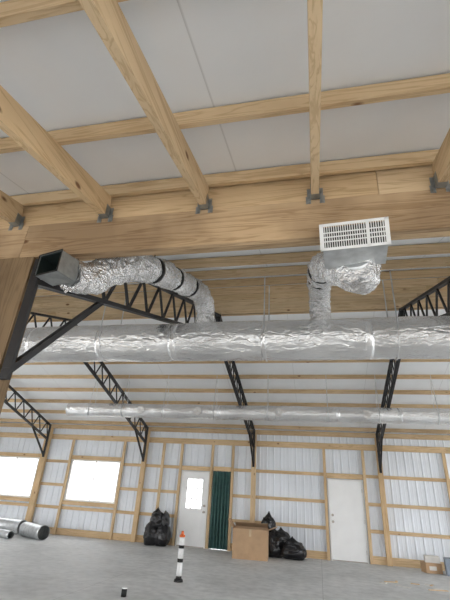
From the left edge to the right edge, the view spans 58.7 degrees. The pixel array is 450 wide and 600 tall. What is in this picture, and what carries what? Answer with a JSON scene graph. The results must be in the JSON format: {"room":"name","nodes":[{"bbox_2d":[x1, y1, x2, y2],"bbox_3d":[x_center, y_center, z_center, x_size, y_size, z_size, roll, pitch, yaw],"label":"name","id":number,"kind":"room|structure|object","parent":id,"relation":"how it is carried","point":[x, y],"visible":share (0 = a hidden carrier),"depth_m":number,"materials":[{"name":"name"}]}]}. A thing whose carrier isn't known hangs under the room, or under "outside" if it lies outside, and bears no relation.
{"room":"warehouse under construction","nodes":[
{"label":"warehouse under construction","id":0,"kind":"room"},
{"bbox_2d":[0,257,37,413],"bbox_3d":[-1.758,1.069,2.621,0.320,3.078,0.140,-2,-27,12],"label":"post","id":1,"kind":"object","parent":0,"point":[15,273],"depth_m":3.07,"materials":[{"name":"brown wood"}]},
{"bbox_2d":[0,188,449,259],"bbox_3d":[-1.458,-0.472,3.308,22.196,0.320,0.086,-2,-27,12],"label":"header beam","id":2,"kind":"object","parent":1,"relation":"on","point":[423,213],"visible":0.79,"depth_m":2.94,"materials":[{"name":"brown wood"}]},
{"bbox_2d":[8,213,24,230],"bbox_3d":[-1.785,-0.667,3.399,0.134,0.135,0.060,-2,-27,12],"label":"hanger","id":3,"kind":"object","parent":2,"relation":"attached to","point":[19,220],"visible":0.85,"depth_m":3.40,"materials":[{"name":"metal"}]},
{"bbox_2d":[97,204,113,222],"bbox_3d":[-0.974,-0.700,3.225,0.134,0.135,0.060,-2,-27,12],"label":"hanger","id":4,"kind":"object","parent":2,"relation":"attached to","point":[109,211],"visible":0.84,"depth_m":3.23,"materials":[{"name":"metal"}]},
{"bbox_2d":[195,194,212,213],"bbox_3d":[-0.163,-0.734,3.051,0.134,0.135,0.060,-2,-27,12],"label":"hanger","id":5,"kind":"object","parent":2,"relation":"attached to","point":[208,205],"visible":0.83,"depth_m":3.05,"materials":[{"name":"metal"}]},
{"bbox_2d":[0,165,449,228],"bbox_3d":[-1.441,-0.749,3.441,22.196,0.286,0.038,-2,-27,12],"label":"board","id":6,"kind":"object","parent":2,"relation":"on","point":[415,178],"visible":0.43,"depth_m":3.07,"materials":[{"name":"brown wood"}]},
{"bbox_2d":[306,184,324,203],"bbox_3d":[0.648,-0.767,2.877,0.134,0.135,0.060,-2,-27,12],"label":"hanger","id":7,"kind":"object","parent":2,"relation":"attached to","point":[320,195],"visible":0.99,"depth_m":2.88,"materials":[{"name":"metal"}]},
{"bbox_2d":[429,171,449,192],"bbox_3d":[1.459,-0.800,2.703,0.134,0.135,0.060,-2,-27,12],"label":"hanger","id":8,"kind":"object","parent":2,"relation":"attached to","point":[434,183],"visible":0.82,"depth_m":2.71,"materials":[{"name":"metal"}]},
{"bbox_2d":[0,422,449,563],"bbox_3d":[0.767,5.828,12.466,22.200,3.463,0.022,-2,-27,12],"label":"wall","id":9,"kind":"structure","parent":0,"point":[404,464],"depth_m":12.46,"materials":[{"name":"metal"}]},
{"bbox_2d":[0,456,39,497],"bbox_3d":[-7.526,6.244,14.193,1.840,1.280,0.070,-2,-27,12],"label":"frame","id":10,"kind":"object","parent":9,"relation":"attached to","point":[7,494],"visible":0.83,"depth_m":14.12,"materials":[{"name":"white plastic"}]},
{"bbox_2d":[64,459,120,503],"bbox_3d":[-4.458,6.118,13.535,1.840,1.280,0.070,-2,-27,12],"label":"frame","id":11,"kind":"object","parent":9,"relation":"attached to","point":[73,460],"visible":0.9,"depth_m":13.54,"materials":[{"name":"white plastic"}]},
{"bbox_2d":[175,471,209,547],"bbox_3d":[-0.992,6.499,12.515,0.910,2.100,0.090,-2,-27,12],"label":"door frame","id":12,"kind":"structure","parent":9,"relation":"attached to","point":[182,471],"depth_m":12.45,"materials":[{"name":"white plastic"}]},
{"bbox_2d":[177,472,208,546],"bbox_3d":[-0.999,6.489,12.484,0.848,2.048,0.135,-2,-27,12],"label":"leaf","id":13,"kind":"object","parent":9,"relation":"attached to","point":[191,520],"visible":0.98,"depth_m":12.41,"materials":[{"name":"white paint"}]},
{"bbox_2d":[327,479,368,563],"bbox_3d":[3.526,6.323,11.540,1.000,2.080,0.090,-2,-27,12],"label":"door frame","id":14,"kind":"structure","parent":9,"relation":"attached to","point":[327,479],"depth_m":11.49,"materials":[{"name":"white plastic"}]},
{"bbox_2d":[329,480,367,562],"bbox_3d":[3.523,6.312,11.507,0.947,2.028,0.130,-2,-27,12],"label":"leaf","id":15,"kind":"object","parent":9,"relation":"attached to","point":[348,536],"visible":1,"depth_m":11.50,"materials":[{"name":"white paint"}]},
{"bbox_2d":[0,534,449,599],"bbox_3d":[-1.061,3.712,4.358,22.200,0.060,16.850,-2,-27,12],"label":"floor","id":16,"kind":"structure","parent":0,"point":[56,567],"depth_m":8.07,"materials":[{"name":"concrete"}]},
{"bbox_2d":[0,529,13,538],"bbox_3d":[-6.462,6.718,11.524,1.000,0.210,0.210,-12,-30,30],"label":"duct pipe","id":17,"kind":"object","parent":16,"relation":"on","point":[8,534],"visible":1,"depth_m":11.35,"materials":[{"name":"metal"}]},
{"bbox_2d":[0,517,25,534],"bbox_3d":[-6.826,7.115,12.611,1.201,0.410,0.411,-7,-28,21],"label":"duct pipe","id":18,"kind":"object","parent":16,"relation":"on","point":[11,524],"visible":0.65,"depth_m":12.44,"materials":[{"name":"metal"}]},
{"bbox_2d":[19,521,49,539],"bbox_3d":[-5.632,6.806,11.800,1.150,0.390,0.389,-18,-33,37],"label":"duct pipe","id":19,"kind":"object","parent":16,"relation":"on","point":[37,531],"visible":1,"depth_m":11.69,"materials":[{"name":"metal"}]},
{"bbox_2d":[121,587,127,596],"bbox_3d":[-1.522,4.404,6.035,0.086,0.115,0.086,-2,-27,12],"label":"paint can","id":20,"kind":"object","parent":16,"relation":"on","point":[124,589],"visible":1,"depth_m":6.01,"materials":[{"name":"metal"}]},
{"bbox_2d":[143,507,170,546],"bbox_3d":[-2.013,6.803,12.036,0.804,1.016,0.524,-2,-27,12],"label":"garbage bags","id":21,"kind":"object","parent":16,"relation":"on","point":[157,532],"visible":1,"depth_m":11.86,"materials":[{"name":"black plastic"}]},
{"bbox_2d":[174,531,184,582],"bbox_3d":[-0.823,4.742,7.416,0.170,0.800,0.170,-2,-27,12],"label":"marker post","id":22,"kind":"object","parent":16,"relation":"on","point":[178,579],"visible":1,"depth_m":7.36,"materials":[{"name":"white paint"}]},
{"bbox_2d":[228,518,277,560],"bbox_3d":[0.742,6.409,10.730,1.311,0.896,0.602,-1,-26,9],"label":"cardboard box","id":23,"kind":"object","parent":16,"relation":"on","point":[250,541],"visible":1,"depth_m":10.46,"materials":[{"name":"brown cardboard"}]},
{"bbox_2d":[261,511,306,559],"bbox_3d":[1.627,6.579,11.210,1.290,1.111,0.600,-2,-27,12],"label":"garbage bags","id":24,"kind":"object","parent":16,"relation":"on","point":[281,544],"visible":0.85,"depth_m":10.93,"materials":[{"name":"black plastic"}]},
{"bbox_2d":[379,581,448,591],"bbox_3d":[3.852,5.897,8.271,1.268,0.012,0.732,-2,-27,12],"label":"wood offcuts","id":25,"kind":"object","parent":16,"relation":"on","point":[438,589],"visible":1,"depth_m":8.13,"materials":[{"name":"brown wood"}]},
{"bbox_2d":[420,561,442,573],"bbox_3d":[5.245,6.793,10.160,0.400,0.223,0.323,3,-26,2],"label":"carton","id":26,"kind":"object","parent":16,"relation":"on","point":[433,568],"visible":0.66,"depth_m":10.03,"materials":[{"name":"cardboard"}]},
{"bbox_2d":[423,555,439,563],"bbox_3d":[5.281,6.616,10.218,0.340,0.143,0.283,-5,-27,17],"label":"carton","id":27,"kind":"object","parent":26,"relation":"on","point":[427,558],"visible":1,"depth_m":10.11,"materials":[{"name":"paper"}]},
{"bbox_2d":[443,557,449,575],"bbox_3d":[5.726,6.621,9.905,0.480,0.363,0.403,-6,-28,20],"label":"carton","id":28,"kind":"object","parent":16,"relation":"on","point":[446,559],"visible":1,"depth_m":9.85,"materials":[{"name":"paper"}]},
{"bbox_2d":[0,237,449,434],"bbox_3d":[-0.214,1.081,8.806,22.600,1.881,11.444,-2,-27,12],"label":"ceiling","id":29,"kind":"structure","parent":0,"point":[359,368],"depth_m":11.08,"materials":[{"name":"plastic"}]},
{"bbox_2d":[0,235,449,433],"bbox_3d":[-0.244,1.031,8.675,22.194,1.744,10.699,-2,-27,12],"label":"roof purlins","id":30,"kind":"structure","parent":29,"relation":"attached to","point":[236,300],"depth_m":7.68,"materials":[{"name":"brown wood"}]},
{"bbox_2d":[66,375,449,424],"bbox_3d":[2.582,2.477,10.118,14.400,1.189,0.459,-2,-27,12],"label":"air duct","id":31,"kind":"object","parent":30,"relation":"hanging from","point":[425,416],"visible":1,"depth_m":10.16,"materials":[{"name":"metal"}]},
{"bbox_2d":[0,0,449,221],"bbox_3d":[-1.952,-1.401,0.787,20.804,1.336,5.378,-2,-27,12],"label":"ceiling joists","id":32,"kind":"object","parent":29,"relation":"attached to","point":[107,17],"visible":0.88,"depth_m":2.24,"materials":[{"name":"brown wood"}]},
{"bbox_2d":[0,0,449,205],"bbox_3d":[-1.265,-1.527,0.838,20.696,1.171,5.060,-2,-27,12],"label":"lean to purlins","id":33,"kind":"object","parent":32,"relation":"on","point":[12,12],"depth_m":2.50,"materials":[{"name":"brown wood"}]},
{"bbox_2d":[17,270,449,362],"bbox_3d":[1.206,0.192,5.340,12.900,1.266,0.550,-2,-27,12],"label":"air duct","id":34,"kind":"object","parent":29,"relation":"hanging from","point":[406,337],"visible":0.89,"depth_m":5.16,"materials":[{"name":"metal"}]},
{"bbox_2d":[60,255,214,322],"bbox_3d":[-0.595,-0.061,4.393,0.523,1.265,2.868,-6,-27,18],"label":"flexible duct","id":35,"kind":"object","parent":34,"relation":"attached to","point":[95,277],"visible":0.94,"depth_m":3.55,"materials":[{"name":"metal"}]},
{"bbox_2d":[33,249,79,286],"bbox_3d":[-1.215,-0.216,2.967,0.236,0.182,0.252,-9,-29,25],"label":"boot","id":36,"kind":"object","parent":35,"relation":"attached to","point":[57,267],"visible":1,"depth_m":2.92,"materials":[{"name":"metal"}]},
{"bbox_2d":[306,251,380,319],"bbox_3d":[1.049,-0.110,4.121,0.479,1.242,2.755,1,-26,6],"label":"flexible duct","id":37,"kind":"object","parent":34,"relation":"attached to","point":[320,280],"visible":0.84,"depth_m":3.43,"materials":[{"name":"metal"}]},
{"bbox_2d":[319,217,390,269],"bbox_3d":[0.863,-0.318,2.699,0.435,0.253,0.409,-2,-27,12],"label":"supply air vent","id":38,"kind":"object","parent":37,"relation":"attached to","point":[347,245],"visible":0.98,"depth_m":2.60,"materials":[{"name":"white paint"}]},
{"bbox_2d":[0,0,449,195],"bbox_3d":[-2.036,-1.617,0.838,22.200,1.260,5.604,-2,-27,12],"label":"ceiling","id":39,"kind":"structure","parent":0,"point":[200,54],"depth_m":2.20,"materials":[{"name":"white"}]},
{"bbox_2d":[25,428,449,565],"bbox_3d":[-0.091,5.886,12.511,20.380,3.300,0.114,-2,-27,12],"label":"studs","id":40,"kind":"structure","parent":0,"point":[42,461],"depth_m":12.55,"materials":[{"name":"brown wood"}]},
{"bbox_2d":[0,452,40,501],"bbox_3d":[-7.538,6.212,14.143,1.880,1.530,0.039,-2,-27,12],"label":"trim","id":41,"kind":"structure","parent":40,"relation":"attached to","point":[1,453],"depth_m":14.29,"materials":[{"name":"brown wood"}]},
{"bbox_2d":[4,385,51,456],"bbox_3d":[-7.508,1.938,9.811,0.090,3.004,11.122,-2,-27,12],"label":"truss","id":42,"kind":"object","parent":40,"relation":"attached to","point":[15,393],"visible":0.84,"depth_m":13.63,"materials":[{"name":"black metal"}]},
{"bbox_2d":[27,312,148,461],"bbox_3d":[-3.834,1.787,9.022,0.090,3.004,11.122,-3,-27,12],"label":"truss","id":43,"kind":"object","parent":40,"relation":"attached to","point":[109,392],"visible":0.62,"depth_m":11.39,"materials":[{"name":"black metal"}]},
{"bbox_2d":[62,455,121,507],"bbox_3d":[-4.470,6.087,13.484,1.880,1.530,0.039,-2,-27,12],"label":"trim","id":44,"kind":"structure","parent":40,"relation":"attached to","point":[93,504],"depth_m":13.35,"materials":[{"name":"brown wood"}]},
{"bbox_2d":[0,259,254,466],"bbox_3d":[-0.240,1.640,8.250,0.091,3.004,11.123,-3,-27,13],"label":"truss","id":45,"kind":"object","parent":40,"relation":"attached to","point":[11,363],"visible":0.55,"depth_m":3.78,"materials":[{"name":"black metal"}]},
{"bbox_2d":[182,465,209,470],"bbox_3d":[-0.938,5.458,12.966,0.950,0.130,0.044,-2,-27,12],"label":"trim","id":46,"kind":"structure","parent":40,"relation":"attached to","point":[195,468],"depth_m":12.95,"materials":[{"name":"brown wood"}]},
{"bbox_2d":[208,471,230,549],"bbox_3d":[-0.153,6.416,12.302,0.595,2.134,0.116,-2,-27,12],"label":"curtain","id":47,"kind":"object","parent":40,"relation":"hanging from","point":[219,522],"visible":1,"depth_m":12.27,"materials":[{"name":"green fabric"}]},
{"bbox_2d":[214,466,230,471],"bbox_3d":[-0.082,5.405,12.791,0.560,0.130,0.044,-2,-27,12],"label":"trim","id":48,"kind":"structure","parent":40,"relation":"attached to","point":[216,468],"depth_m":12.77,"materials":[{"name":"brown wood"}]},
{"bbox_2d":[0,423,449,570],"bbox_3d":[0.759,5.823,12.432,22.200,3.440,0.038,-2,-27,12],"label":"wall girts","id":49,"kind":"structure","parent":40,"relation":"attached to","point":[411,563],"depth_m":12.68,"materials":[{"name":"brown wood"}]},
{"bbox_2d":[326,473,362,479],"bbox_3d":[3.580,5.290,11.987,1.040,0.130,0.044,-2,-27,12],"label":"trim","id":50,"kind":"structure","parent":40,"relation":"attached to","point":[329,475],"depth_m":11.96,"materials":[{"name":"brown wood"}]},
{"bbox_2d":[375,276,449,472],"bbox_3d":[3.503,1.486,7.446,0.090,3.004,11.122,-2,-27,12],"label":"truss","id":51,"kind":"object","parent":40,"relation":"attached to","point":[402,311],"visible":0.62,"depth_m":8.15,"materials":[{"name":"black metal"}]},
{"label":"outside","id":52,"kind":"structure","parent":0,"visible":0},
{"bbox_2d":[0,492,200,508],"bbox_3d":[-0.093,1.462,-0.715,120.000,0.240,120.000,-2,-27,12],"label":"ground","id":53,"kind":"structure","parent":52,"point":[187,506],"depth_m":54.12,"materials":[{"name":"white"}]}
]}

